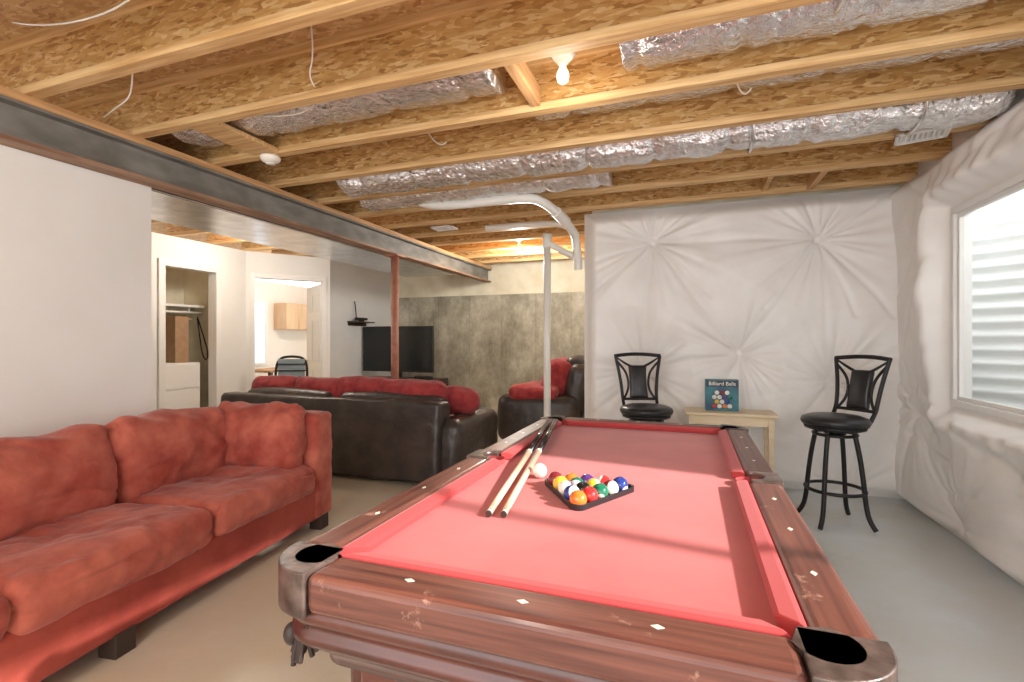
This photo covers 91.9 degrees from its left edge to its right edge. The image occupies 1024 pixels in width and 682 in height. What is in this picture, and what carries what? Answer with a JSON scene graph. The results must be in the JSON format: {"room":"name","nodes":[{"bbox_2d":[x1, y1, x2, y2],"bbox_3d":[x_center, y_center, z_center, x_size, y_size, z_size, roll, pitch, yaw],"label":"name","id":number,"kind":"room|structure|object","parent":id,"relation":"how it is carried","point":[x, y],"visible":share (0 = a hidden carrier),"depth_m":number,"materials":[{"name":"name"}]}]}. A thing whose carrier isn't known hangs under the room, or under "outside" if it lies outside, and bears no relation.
{"room":"basement game room","nodes":[
{"label":"basement game room","id":0,"kind":"room"},
{"bbox_2d":[0,144,150,436],"bbox_3d":[-3.375,0.142,0.721,0.140,2.315,5.470,0,0,20],"label":"wall","id":1,"kind":"structure","parent":0,"point":[75,241],"depth_m":2.83,"materials":[{"name":"paint"}]},
{"bbox_2d":[151,232,245,407],"bbox_3d":[-4.371,0.015,5.453,0.120,2.570,3.300,0,0,20],"label":"wall","id":2,"kind":"structure","parent":0,"point":[232,262],"depth_m":6.57,"materials":[{"name":"paint"}]},
{"bbox_2d":[166,267,207,406],"bbox_3d":[-4.469,0.015,6.392,0.700,2.570,1.040,0,0,20],"label":"closet","id":3,"kind":"object","parent":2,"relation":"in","point":[186,287],"visible":0.02,"depth_m":6.81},
{"bbox_2d":[166,303,203,313],"bbox_3d":[-4.521,-0.422,6.410,0.350,0.116,0.900,0,0,20],"label":"closet shelf","id":4,"kind":"object","parent":3,"relation":"attached to","point":[176,308],"visible":0.6,"depth_m":6.61,"materials":[{"name":"white wood"}]},
{"bbox_2d":[158,258,221,406],"bbox_3d":[-4.020,0.160,6.214,0.025,2.280,0.830,0,0,20],"label":"trim","id":5,"kind":"structure","parent":3,"relation":"attached to","point":[162,263],"depth_m":5.97,"materials":[{"name":"white wood"}]},
{"bbox_2d":[197,317,207,359],"bbox_3d":[-4.119,-0.033,6.590,0.026,0.578,0.149,0,0,28],"label":"hanging cable","id":6,"kind":"object","parent":3,"relation":"hanging from","point":[198,321],"visible":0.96,"depth_m":6.57,"materials":[{"name":"black plastic"}]},
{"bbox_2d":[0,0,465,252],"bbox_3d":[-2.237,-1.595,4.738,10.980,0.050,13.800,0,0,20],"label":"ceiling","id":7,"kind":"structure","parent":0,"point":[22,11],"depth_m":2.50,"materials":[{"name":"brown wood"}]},
{"bbox_2d":[12,0,129,25],"bbox_3d":[-1.578,-1.409,1.962,1.506,0.190,0.041,0,0,23],"label":"wire","id":8,"kind":"object","parent":7,"relation":"attached to","point":[125,1],"visible":1,"depth_m":2.04,"materials":[{"name":"white"}]},
{"bbox_2d":[103,74,132,117],"bbox_3d":[-2.075,-1.309,2.627,0.764,0.090,0.049,0,0,43],"label":"wire","id":9,"kind":"object","parent":7,"relation":"attached to","point":[127,98],"visible":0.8,"depth_m":2.61,"materials":[{"name":"white"}]},
{"bbox_2d":[0,0,406,98],"bbox_3d":[-1.453,-1.420,2.194,7.780,0.300,0.064,0,0,20],"label":"joist","id":10,"kind":"object","parent":7,"relation":"attached to","point":[137,36],"depth_m":2.27,"materials":[{"name":"brown wood"}]},
{"bbox_2d":[194,123,277,155],"bbox_3d":[-1.754,-1.290,3.158,0.200,0.030,0.465,0,0,20],"label":"wood blocking","id":11,"kind":"object","parent":7,"relation":"attached to","point":[223,132],"visible":0.76,"depth_m":3.13,"materials":[{"name":"brown wood"}]},
{"bbox_2d":[0,85,491,281],"bbox_3d":[-2.304,-1.144,3.343,0.150,0.252,11.130,0,0,20],"label":"steel beam","id":12,"kind":"structure","parent":7,"relation":"attached to","point":[29,124],"depth_m":3.38,"materials":[{"name":"metal"}]},
{"bbox_2d":[259,153,280,165],"bbox_3d":[-1.664,-1.244,3.409,0.136,0.053,0.136,0,0,20],"label":"smoke detector","id":13,"kind":"object","parent":7,"relation":"attached to","point":[267,158],"visible":1,"depth_m":3.37,"materials":[{"name":"white plastic"}]},
{"bbox_2d":[151,188,452,276],"bbox_3d":[-2.165,-1.150,5.573,0.850,0.220,4.980,0,0,20],"label":"duct","id":14,"kind":"object","parent":7,"relation":"hanging from","point":[166,207],"visible":0.39,"depth_m":4.75,"materials":[{"name":"silver metal"}]},
{"bbox_2d":[309,26,314,86],"bbox_3d":[-0.976,-1.399,2.423,0.047,0.323,0.018,0,0,38],"label":"wire","id":15,"kind":"object","parent":7,"relation":"attached to","point":[310,26],"visible":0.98,"depth_m":2.43,"materials":[{"name":"white"}]},
{"bbox_2d":[170,67,507,147],"bbox_3d":[-1.125,-1.414,2.929,2.200,0.221,0.422,0,0,20],"label":"duct","id":16,"kind":"object","parent":7,"relation":"attached to","point":[491,82],"visible":0.41,"depth_m":2.78,"materials":[{"name":"silver metal"}]},
{"bbox_2d":[255,105,313,116],"bbox_3d":[-1.308,-1.373,2.858,0.805,0.160,0.064,0,0,22],"label":"wire","id":17,"kind":"object","parent":16,"relation":"attached to","point":[313,105],"visible":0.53,"depth_m":2.85,"materials":[{"name":"white"}]},
{"bbox_2d":[240,211,591,250],"bbox_3d":[-1.349,-1.420,6.144,5.300,0.300,0.064,0,0,20],"label":"joist","id":18,"kind":"object","parent":7,"relation":"attached to","point":[577,218],"depth_m":5.84,"materials":[{"name":"brown wood"}]},
{"bbox_2d":[272,225,583,255],"bbox_3d":[-1.167,-1.420,6.648,5.300,0.300,0.064,0,0,20],"label":"joist","id":19,"kind":"object","parent":7,"relation":"attached to","point":[538,233],"depth_m":6.31,"materials":[{"name":"brown wood"}]},
{"bbox_2d":[56,0,830,137],"bbox_3d":[-1.271,-1.420,2.698,7.780,0.300,0.064,0,0,20],"label":"joist","id":20,"kind":"object","parent":7,"relation":"attached to","point":[468,36],"depth_m":2.43,"materials":[{"name":"brown wood"}]},
{"bbox_2d":[308,235,584,256],"bbox_3d":[-0.985,-1.420,7.153,5.300,0.300,0.064,0,0,20],"label":"joist","id":21,"kind":"object","parent":7,"relation":"attached to","point":[561,241],"depth_m":6.82,"materials":[{"name":"brown wood"}]},
{"bbox_2d":[359,172,612,210],"bbox_3d":[-0.300,-1.369,4.334,2.304,0.265,0.373,0,0,20],"label":"duct","id":22,"kind":"object","parent":7,"relation":"attached to","point":[593,181],"visible":0.35,"depth_m":4.21,"materials":[{"name":"silver metal"}]},
{"bbox_2d":[504,62,539,106],"bbox_3d":[0.053,-1.345,2.508,0.050,0.110,0.465,0,0,20],"label":"wood blocking","id":23,"kind":"object","parent":7,"relation":"attached to","point":[521,74],"visible":0.56,"depth_m":2.52,"materials":[{"name":"brown wood"}]},
{"bbox_2d":[550,52,574,84],"bbox_3d":[0.250,-1.365,2.435,0.124,0.200,0.124,0,0,20],"label":"ceiling light bulb","id":24,"kind":"object","parent":7,"relation":"attached to","point":[563,60],"visible":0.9,"depth_m":2.42,"materials":[{"name":"white glass"}]},
{"bbox_2d":[144,0,1023,166],"bbox_3d":[-1.090,-1.420,3.202,7.780,0.300,0.064,0,0,20],"label":"joist","id":25,"kind":"object","parent":7,"relation":"attached to","point":[598,76],"depth_m":2.56,"materials":[{"name":"brown wood"}]},
{"bbox_2d":[336,89,1016,197],"bbox_3d":[0.651,-1.354,3.432,4.301,0.301,0.378,0,0,20],"label":"duct","id":26,"kind":"object","parent":7,"relation":"attached to","point":[955,112],"visible":0.48,"depth_m":3.13,"materials":[{"name":"silver metal"}]},
{"bbox_2d":[894,128,951,145],"bbox_3d":[2.501,-1.255,3.021,0.260,0.020,0.180,0,0,34],"label":"ceiling register","id":27,"kind":"object","parent":26,"relation":"attached to","point":[925,134],"depth_m":3.03,"materials":[{"name":"white metal"}]},
{"bbox_2d":[747,124,755,153],"bbox_3d":[1.503,-1.377,3.126,0.030,0.348,0.440,0,0,20],"label":"strap","id":28,"kind":"object","parent":7,"relation":"hanging from","point":[749,150],"visible":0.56,"depth_m":3.02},
{"bbox_2d":[762,177,773,191],"bbox_3d":[2.096,-1.410,4.052,0.040,0.240,0.465,0,0,20],"label":"wood blocking","id":29,"kind":"object","parent":7,"relation":"attached to","point":[766,181],"visible":0.26,"depth_m":4.11,"materials":[{"name":"brown wood"}]},
{"bbox_2d":[535,38,1023,121],"bbox_3d":[1.314,-1.460,2.616,2.503,0.176,0.403,0,0,20],"label":"duct","id":30,"kind":"object","parent":7,"relation":"attached to","point":[1008,44],"visible":0.27,"depth_m":2.60,"materials":[{"name":"silver metal"}]},
{"bbox_2d":[736,84,751,94],"bbox_3d":[1.205,-1.399,2.609,0.107,0.203,0.033,0,0,20],"label":"wire","id":31,"kind":"object","parent":30,"relation":"attached to","point":[736,84],"visible":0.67,"depth_m":2.61,"materials":[{"name":"white"}]},
{"bbox_2d":[619,0,1012,72],"bbox_3d":[1.417,-1.415,2.017,1.902,0.217,0.426,0,0,20],"label":"duct","id":32,"kind":"object","parent":7,"relation":"attached to","point":[818,19],"visible":0.76,"depth_m":2.09,"materials":[{"name":"silver metal"}]},
{"bbox_2d":[807,171,827,189],"bbox_3d":[2.426,-1.320,3.933,0.050,0.100,0.465,0,0,20],"label":"wood blocking","id":33,"kind":"object","parent":7,"relation":"attached to","point":[813,179],"visible":0.71,"depth_m":3.97,"materials":[{"name":"brown wood"}]},
{"bbox_2d":[833,0,846,14],"bbox_3d":[1.321,-1.374,2.046,0.024,0.172,0.426,0,0,20],"label":"strap","id":34,"kind":"object","parent":7,"relation":"hanging from","point":[841,3],"visible":0.49,"depth_m":1.92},
{"bbox_2d":[902,101,929,135],"bbox_3d":[2.302,-1.377,2.838,0.030,0.348,0.440,0,0,20],"label":"strap","id":35,"kind":"object","parent":7,"relation":"hanging from","point":[926,107],"visible":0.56,"depth_m":2.74,"materials":[{"name":"white plastic"}]},
{"bbox_2d":[255,280,309,377],"bbox_3d":[-5.589,0.015,9.718,0.100,2.570,6.500,0,0,20],"label":"wall","id":36,"kind":"structure","parent":0,"point":[281,343],"depth_m":10.91,"materials":[{"name":"paint"}]},
{"bbox_2d":[255,299,267,364],"bbox_3d":[-5.294,-0.180,10.329,0.040,1.360,0.450,0,0,20],"label":"frame","id":37,"kind":"object","parent":36,"relation":"attached to","point":[256,301],"visible":0.57,"depth_m":10.50,"materials":[{"name":"white wood"}]},
{"bbox_2d":[255,302,264,362],"bbox_3d":[-5.308,-0.175,10.334,0.010,1.250,0.350,0,0,20],"label":"pane","id":38,"kind":"object","parent":37,"relation":"in","point":[259,307],"visible":0.64,"depth_m":10.37,"materials":[{"name":"white glass"}]},
{"bbox_2d":[274,303,306,329],"bbox_3d":[-4.818,-0.535,11.194,0.340,0.570,1.100,0,0,20],"label":"upper cabinet","id":39,"kind":"object","parent":36,"relation":"attached to","point":[287,316],"visible":0.56,"depth_m":10.73,"materials":[{"name":"brown wood"}]},
{"bbox_2d":[246,251,329,391],"bbox_3d":[-3.298,0.015,7.328,1.140,2.570,0.130,0,0,-32],"label":"wall","id":40,"kind":"structure","parent":0,"point":[259,265],"depth_m":7.24,"materials":[{"name":"paint"}]},
{"bbox_2d":[307,284,321,376],"bbox_3d":[-3.134,0.210,7.859,0.036,2.160,0.820,0,0,-36],"label":"leaf","id":41,"kind":"object","parent":40,"relation":"attached to","point":[314,366],"visible":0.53,"depth_m":7.73,"materials":[{"name":"white wood"}]},
{"bbox_2d":[308,294,318,376],"bbox_3d":[-3.134,0.190,7.859,0.059,1.820,0.620,0,0,-36],"label":"panels","id":42,"kind":"object","parent":41,"relation":"attached to","point":[316,297],"visible":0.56,"depth_m":7.76,"materials":[{"name":"white wood"}]},
{"bbox_2d":[330,260,390,377],"bbox_3d":[-2.553,0.015,8.438,0.120,2.570,1.750,0,0,20],"label":"wall","id":43,"kind":"structure","parent":0,"point":[370,289],"depth_m":8.10,"materials":[{"name":"paint"}]},
{"bbox_2d":[347,321,374,325],"bbox_3d":[-2.487,-0.285,8.176,0.180,0.070,0.500,0,0,20],"label":"wall shelf","id":44,"kind":"object","parent":43,"relation":"attached to","point":[350,323],"visible":1,"depth_m":8.09,"materials":[{"name":"brown wood"}]},
{"bbox_2d":[355,317,367,320],"bbox_3d":[-2.494,-0.352,8.189,0.060,0.065,0.280,0,0,20],"label":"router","id":45,"kind":"object","parent":44,"relation":"on","point":[356,318],"visible":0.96,"depth_m":8.15,"materials":[{"name":"black plastic"}]},
{"bbox_2d":[430,225,458,230],"bbox_3d":[-0.751,-1.255,5.500,0.260,0.020,0.180,0,0,20],"label":"ceiling register","id":46,"kind":"object","parent":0,"point":[445,227],"depth_m":5.49,"materials":[{"name":"white metal"}]},
{"bbox_2d":[399,292,584,411],"bbox_3d":[1.062,0.250,8.174,7.100,2.100,0.200,0,0,20],"label":"wall","id":47,"kind":"structure","parent":0,"point":[490,344],"depth_m":8.55,"materials":[{"name":"concrete"}]},
{"bbox_2d":[399,258,584,297],"bbox_3d":[1.065,-1.185,8.183,7.100,0.770,0.180,0,0,20],"label":"wall","id":48,"kind":"structure","parent":0,"point":[525,277],"depth_m":8.51,"materials":[{"name":"beige paint"}]},
{"bbox_2d":[454,244,584,258],"bbox_3d":[-0.804,-1.420,7.657,5.300,0.300,0.064,0,0,20],"label":"joist","id":49,"kind":"object","parent":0,"point":[536,250],"depth_m":7.36,"materials":[{"name":"brown wood"}]},
{"bbox_2d":[470,252,584,263],"bbox_3d":[-0.622,-1.420,8.161,5.300,0.300,0.064,0,0,20],"label":"joist","id":50,"kind":"object","parent":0,"point":[555,256],"depth_m":7.88,"materials":[{"name":"brown wood"}]},
{"bbox_2d":[40,415,1023,681],"bbox_3d":[-2.237,1.360,4.738,10.980,0.120,13.800,0,0,20],"label":"floor","id":51,"kind":"structure","parent":0,"point":[947,613],"depth_m":2.38,"materials":[{"name":"concrete"}]},
{"bbox_2d":[0,400,331,681],"bbox_3d":[-2.032,0.848,2.183,1.006,0.905,2.999,0,0,12],"label":"sofa","id":52,"kind":"object","parent":51,"relation":"on","point":[104,529],"visible":1,"depth_m":2.35,"materials":[{"name":"red fabric"}]},
{"bbox_2d":[0,601,5,637],"bbox_3d":[-2.136,0.927,1.329,0.837,0.247,0.857,0,0,12],"label":"seat cushion","id":53,"kind":"object","parent":52,"relation":"on","point":[2,603],"depth_m":1.64,"materials":[{"name":"red fabric"}]},
{"bbox_2d":[0,424,117,538],"bbox_3d":[-2.252,0.665,2.222,0.348,0.531,0.859,-12,-3,12],"label":"cushion","id":54,"kind":"object","parent":52,"relation":"on","point":[66,477],"depth_m":2.27,"materials":[{"name":"red fabric"}]},
{"bbox_2d":[0,501,212,633],"bbox_3d":[-1.956,0.932,2.155,0.842,0.238,0.867,0,0,12],"label":"seat cushion","id":55,"kind":"object","parent":52,"relation":"on","point":[57,572],"depth_m":2.02,"materials":[{"name":"red fabric"}]},
{"bbox_2d":[103,405,225,500],"bbox_3d":[-2.073,0.654,3.051,0.352,0.527,0.855,-12,-3,12],"label":"cushion","id":56,"kind":"object","parent":52,"relation":"on","point":[155,450],"depth_m":2.84,"materials":[{"name":"red fabric"}]},
{"bbox_2d":[117,465,314,535],"bbox_3d":[-1.779,0.928,2.991,0.838,0.238,0.866,0,0,12],"label":"seat cushion","id":57,"kind":"object","parent":52,"relation":"on","point":[241,500],"depth_m":2.80,"materials":[{"name":"red fabric"}]},
{"bbox_2d":[219,400,306,468],"bbox_3d":[-1.718,0.639,3.342,0.668,0.471,0.277,0,-12,12],"label":"pillow","id":58,"kind":"object","parent":52,"relation":"on","point":[256,434],"depth_m":3.23,"materials":[{"name":"red fabric"}]},
{"bbox_2d":[166,362,199,408],"bbox_3d":[-4.412,0.790,6.292,0.435,1.020,0.650,0,0,20],"label":"storage cabinet","id":59,"kind":"object","parent":51,"relation":"on","point":[182,379],"visible":0.28,"depth_m":6.30,"materials":[{"name":"white wood"}]},
{"bbox_2d":[166,316,191,362],"bbox_3d":[-4.388,-0.020,6.485,0.250,0.600,0.230,0,0,20],"label":"cardboard box","id":60,"kind":"object","parent":59,"relation":"on","point":[177,327],"visible":0.82,"depth_m":6.38,"materials":[{"name":"brown cardboard"}]},
{"bbox_2d":[255,367,305,374],"bbox_3d":[-4.559,0.920,9.772,0.800,0.760,1.300,0,0,20],"label":"office desk","id":61,"kind":"object","parent":51,"relation":"on","point":[270,371],"visible":0.18,"depth_m":9.11,"materials":[{"name":"wood"}]},
{"bbox_2d":[274,355,308,377],"bbox_3d":[-3.035,0.750,6.652,0.566,1.100,0.580,0,0,-5],"label":"office chair","id":62,"kind":"object","parent":51,"relation":"on","point":[290,367],"visible":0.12,"depth_m":6.89,"materials":[{"name":"black plastic"}]},
{"bbox_2d":[221,375,497,482],"bbox_3d":[-1.633,0.827,5.232,2.846,0.946,1.123,0,0,20],"label":"leather sofa","id":63,"kind":"object","parent":51,"relation":"on","point":[382,427],"visible":0.67,"depth_m":4.59,"materials":[{"name":"brown leather"}]},
{"bbox_2d":[251,375,301,387],"bbox_3d":[-2.560,0.519,5.425,0.641,0.298,0.310,0,-8,15],"label":"throw cushion","id":64,"kind":"object","parent":63,"relation":"on","point":[261,381],"depth_m":5.32,"materials":[{"name":"red fabric"}]},
{"bbox_2d":[295,376,336,394],"bbox_3d":[-1.972,0.515,5.200,0.720,0.300,0.298,0,-10,24],"label":"throw cushion","id":65,"kind":"object","parent":63,"relation":"on","point":[327,385],"depth_m":5.08,"materials":[{"name":"red fabric"}]},
{"bbox_2d":[333,376,390,395],"bbox_3d":[-1.491,0.499,5.024,0.756,0.290,0.314,0,-8,17],"label":"throw cushion","id":66,"kind":"object","parent":63,"relation":"on","point":[348,384],"depth_m":4.90,"materials":[{"name":"red fabric"}]},
{"bbox_2d":[379,378,447,397],"bbox_3d":[-0.979,0.507,4.816,0.762,0.300,0.294,0,-10,23],"label":"throw cushion","id":67,"kind":"object","parent":63,"relation":"on","point":[412,387],"depth_m":4.68,"materials":[{"name":"red fabric"}]},
{"bbox_2d":[446,385,478,414],"bbox_3d":[-0.543,0.579,4.836,0.444,0.292,0.297,0,-14,5],"label":"throw cushion","id":68,"kind":"object","parent":63,"relation":"on","point":[462,399],"depth_m":4.72,"materials":[{"name":"red fabric"}]},
{"bbox_2d":[384,254,405,378],"bbox_3d":[-1.391,0.141,5.879,0.180,2.317,0.180,0,0,20],"label":"support post","id":69,"kind":"object","parent":51,"relation":"on","point":[394,257],"visible":0.62,"depth_m":5.84,"materials":[{"name":"red metal"}]},
{"bbox_2d":[374,376,447,385],"bbox_3d":[-1.802,0.950,8.057,1.450,0.700,0.500,0,0,20],"label":"tv stand","id":70,"kind":"object","parent":51,"relation":"on","point":[444,380],"visible":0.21,"depth_m":7.93,"materials":[{"name":"brown wood"}]},
{"bbox_2d":[363,326,433,378],"bbox_3d":[-1.869,0.180,8.060,1.360,0.840,0.240,0,0,23],"label":"television","id":71,"kind":"object","parent":70,"relation":"on","point":[416,343],"visible":0.73,"depth_m":7.98,"materials":[{"name":"black plastic"}]},
{"bbox_2d":[414,375,432,379],"bbox_3d":[-1.379,0.570,7.684,0.300,0.060,0.075,0,0,20],"label":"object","id":72,"kind":"object","parent":70,"relation":"on","point":[416,376],"visible":0.76,"depth_m":7.64,"materials":[{"name":"black"}]},
{"bbox_2d":[497,376,543,438],"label":"leather armchair","id":73,"kind":"object","parent":51,"relation":"on","point":[520,407],"depth_m":5.97,"materials":[{"name":"brown leather"}]},
{"bbox_2d":[543,233,573,416],"bbox_3d":[0.477,0.110,4.943,0.362,2.380,0.091,0,0,27],"label":"vent pipe","id":74,"kind":"object","parent":51,"relation":"on","point":[548,244],"visible":0.85,"depth_m":4.97,"materials":[{"name":"white plastic"}]},
{"bbox_2d":[419,194,581,269],"bbox_3d":[-0.086,-1.023,4.820,1.446,0.662,1.052,0,0,20],"label":"drain pipe","id":75,"kind":"object","parent":74,"relation":"attached to","point":[563,221],"visible":0.92,"depth_m":4.44,"materials":[{"name":"white plastic"}]},
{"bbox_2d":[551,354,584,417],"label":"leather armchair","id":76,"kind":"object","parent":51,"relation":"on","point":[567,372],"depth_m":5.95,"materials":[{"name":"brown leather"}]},
{"bbox_2d":[541,355,570,393],"bbox_3d":[0.638,0.499,6.532,0.438,0.624,1.035,18,4,13],"label":"throw cushion","id":77,"kind":"object","parent":76,"relation":"on","point":[560,365],"depth_m":6.05,"materials":[{"name":"red fabric"}]},
{"bbox_2d":[278,416,897,681],"bbox_3d":[0.401,0.898,2.005,1.227,0.804,2.363,0,0,20],"label":"pool table","id":78,"kind":"object","parent":51,"relation":"on","point":[706,571],"visible":0.97,"depth_m":1.09,"materials":[{"name":"fabric"}]},
{"bbox_2d":[340,458,500,555],"bbox_3d":[-0.229,0.517,1.653,0.049,0.035,0.983,0,0,20],"label":"cushion","id":79,"kind":"object","parent":78,"relation":"on","point":[382,534],"depth_m":1.48,"materials":[{"name":"red fabric"}]},
{"bbox_2d":[485,419,550,516],"bbox_3d":[0.072,0.500,2.229,0.031,0.068,1.492,0,0,11],"label":"stick","id":80,"kind":"object","parent":78,"relation":"on","point":[504,489],"visible":1,"depth_m":1.92,"materials":[{"name":"brown wood"}]},
{"bbox_2d":[500,419,557,517],"bbox_3d":[0.117,0.500,2.240,0.031,0.068,1.524,0,0,11],"label":"stick","id":81,"kind":"object","parent":78,"relation":"on","point":[517,489],"visible":1,"depth_m":1.92,"materials":[{"name":"brown wood"}]},
{"bbox_2d":[501,420,561,459],"bbox_3d":[0.140,0.517,2.678,0.049,0.035,0.983,0,0,20],"label":"cushion","id":82,"kind":"object","parent":78,"relation":"on","point":[514,451],"depth_m":2.41,"materials":[{"name":"red fabric"}]},
{"bbox_2d":[532,463,546,477],"bbox_3d":[0.108,0.506,1.934,0.057,0.057,0.057,0,0,20],"label":"cue ball","id":83,"kind":"object","parent":78,"relation":"on","point":[539,470],"visible":1,"depth_m":1.91,"materials":[{"name":"white plastic"}]},
{"bbox_2d":[342,552,791,639],"bbox_3d":[0.047,0.517,1.024,0.932,0.035,0.049,0,0,20],"label":"cushion","id":84,"kind":"object","parent":78,"relation":"on","point":[612,600],"depth_m":0.98,"materials":[{"name":"red fabric"}]},
{"bbox_2d":[545,471,633,510],"bbox_3d":[0.241,0.506,1.700,0.323,0.057,0.295,0,0,20],"label":"ball rack","id":85,"kind":"object","parent":78,"relation":"on","point":[585,492],"visible":1,"depth_m":1.68,"materials":[{"name":"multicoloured plastic"}]},
{"bbox_2d":[563,419,719,433],"bbox_3d":[0.754,0.517,2.987,0.932,0.035,0.049,0,0,20],"label":"cushion","id":86,"kind":"object","parent":78,"relation":"on","point":[613,425],"depth_m":2.97,"materials":[{"name":"red fabric"}]},
{"bbox_2d":[718,429,744,478],"bbox_3d":[1.030,0.517,2.358,0.049,0.035,0.983,0,0,20],"label":"cushion","id":87,"kind":"object","parent":78,"relation":"on","point":[731,458],"depth_m":2.19,"materials":[{"name":"red fabric"}]},
{"bbox_2d":[735,477,757,484],"bbox_3d":[0.880,0.554,1.833,0.096,0.078,0.096,0,0,20],"label":"pocket","id":88,"kind":"object","parent":78,"relation":"on","point":[748,479],"depth_m":1.88,"materials":[{"name":"red"}]},
{"bbox_2d":[733,480,806,636],"bbox_3d":[0.661,0.517,1.333,0.049,0.035,0.983,0,0,20],"label":"cushion","id":89,"kind":"object","parent":78,"relation":"on","point":[783,605],"depth_m":1.13,"materials":[{"name":"red fabric"}]},
{"bbox_2d":[614,352,673,421],"bbox_3d":[1.104,0.697,4.124,0.442,1.193,0.554,0,0,0],"label":"bar stool","id":90,"kind":"object","parent":51,"relation":"on","point":[651,412],"visible":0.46,"depth_m":4.28,"materials":[{"name":"black metal"}]},
{"bbox_2d":[620,403,673,416],"bbox_3d":[1.103,0.560,4.067,0.430,0.079,0.430,0,0,0],"label":"seat cushion","id":91,"kind":"object","parent":90,"relation":"on","point":[631,409],"depth_m":3.93,"materials":[{"name":"black leather"}]},
{"bbox_2d":[685,407,778,472],"bbox_3d":[1.833,0.945,4.176,0.700,0.710,0.340,0,0,20],"label":"side table","id":92,"kind":"object","parent":51,"relation":"on","point":[696,415],"visible":0.59,"depth_m":4.04,"materials":[{"name":"brown wood"}]},
{"bbox_2d":[705,379,738,411],"bbox_3d":[1.779,0.458,4.204,0.260,0.265,0.074,0,0,16],"label":"box","id":93,"kind":"object","parent":92,"relation":"on","point":[720,394],"visible":1,"depth_m":4.17,"materials":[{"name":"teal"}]},
{"bbox_2d":[797,355,892,532],"bbox_3d":[2.336,0.697,3.542,0.578,1.193,0.504,0,0,-20],"label":"bar stool","id":94,"kind":"object","parent":51,"relation":"on","point":[859,393],"visible":1,"depth_m":3.50,"materials":[{"name":"black metal"}]},
{"bbox_2d":[800,412,871,428],"bbox_3d":[2.301,0.560,3.529,0.430,0.079,0.430,0,0,-20],"label":"seat cushion","id":95,"kind":"object","parent":94,"relation":"on","point":[812,420],"depth_m":3.41,"materials":[{"name":"black leather"}]},
{"bbox_2d":[164,133,951,236],"bbox_3d":[-0.545,-1.420,4.715,7.780,0.300,0.064,0,0,20],"label":"joist","id":96,"kind":"object","parent":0,"point":[877,153],"depth_m":3.84,"materials":[{"name":"brown wood"}]},
{"bbox_2d":[205,162,917,244],"bbox_3d":[-0.363,-1.420,5.220,7.780,0.300,0.064,0,0,20],"label":"joist","id":97,"kind":"object","parent":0,"point":[897,173],"depth_m":4.58,"materials":[{"name":"brown wood"}]},
{"bbox_2d":[151,116,996,224],"bbox_3d":[-0.727,-1.420,4.211,7.780,0.300,0.064,0,0,20],"label":"joist","id":98,"kind":"object","parent":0,"point":[329,192],"depth_m":3.73,"materials":[{"name":"brown wood"}]},
{"bbox_2d":[222,46,1023,187],"bbox_3d":[-0.908,-1.420,3.707,7.780,0.300,0.064,0,0,20],"label":"joist","id":99,"kind":"object","parent":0,"point":[931,79],"depth_m":3.03,"materials":[{"name":"brown wood"}]},
{"bbox_2d":[584,187,903,498],"bbox_3d":[1.957,0.015,4.462,2.660,2.570,0.137,0,0,20],"label":"wall","id":100,"kind":"structure","parent":0,"point":[763,294],"depth_m":4.34,"materials":[{"name":"plastic"}]},
{"bbox_2d":[592,183,904,213],"bbox_3d":[2.104,-0.125,4.589,2.710,2.850,0.140,0,0,20],"label":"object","id":101,"kind":"structure","parent":0,"point":[902,184],"depth_m":4.48,"materials":[{"name":"wood"}]},
{"bbox_2d":[891,99,1023,586],"bbox_3d":[2.182,0.015,1.409,0.198,2.570,5.730,0,0,20],"label":"wall","id":102,"kind":"structure","parent":0,"point":[963,469],"depth_m":3.30,"materials":[{"name":"plastic"}]},
{"bbox_2d":[918,88,1023,397],"bbox_3d":[1.935,-0.125,0.239,0.080,2.850,8.160,0,0,20],"label":"wall","id":103,"kind":"structure","parent":0,"point":[957,137],"depth_m":3.33,"materials":[{"name":"white paint"}]},
{"bbox_2d":[950,171,1023,423],"bbox_3d":[2.754,-0.230,2.659,0.060,1.340,1.470,0,0,20],"label":"frame","id":104,"kind":"object","parent":103,"relation":"attached to","point":[1016,417],"visible":0.66,"depth_m":3.31,"materials":[{"name":"white plastic"}]},
{"bbox_2d":[957,182,1023,414],"bbox_3d":[2.810,-0.230,2.801,0.030,1.250,1.075,0,0,20],"label":"window","id":105,"kind":"structure","parent":103,"relation":"in","point":[961,219],"depth_m":3.28,"materials":[{"name":"white plastic"}]},
{"label":"outside","id":106,"kind":"structure","parent":0,"visible":0},
{"bbox_2d":[972,189,1023,407],"bbox_3d":[3.224,-0.250,2.474,0.820,2.400,2.940,0,0,20],"label":"window well","id":107,"kind":"object","parent":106,"point":[997,227],"visible":0.23,"depth_m":3.69,"materials":[{"name":"metal"}]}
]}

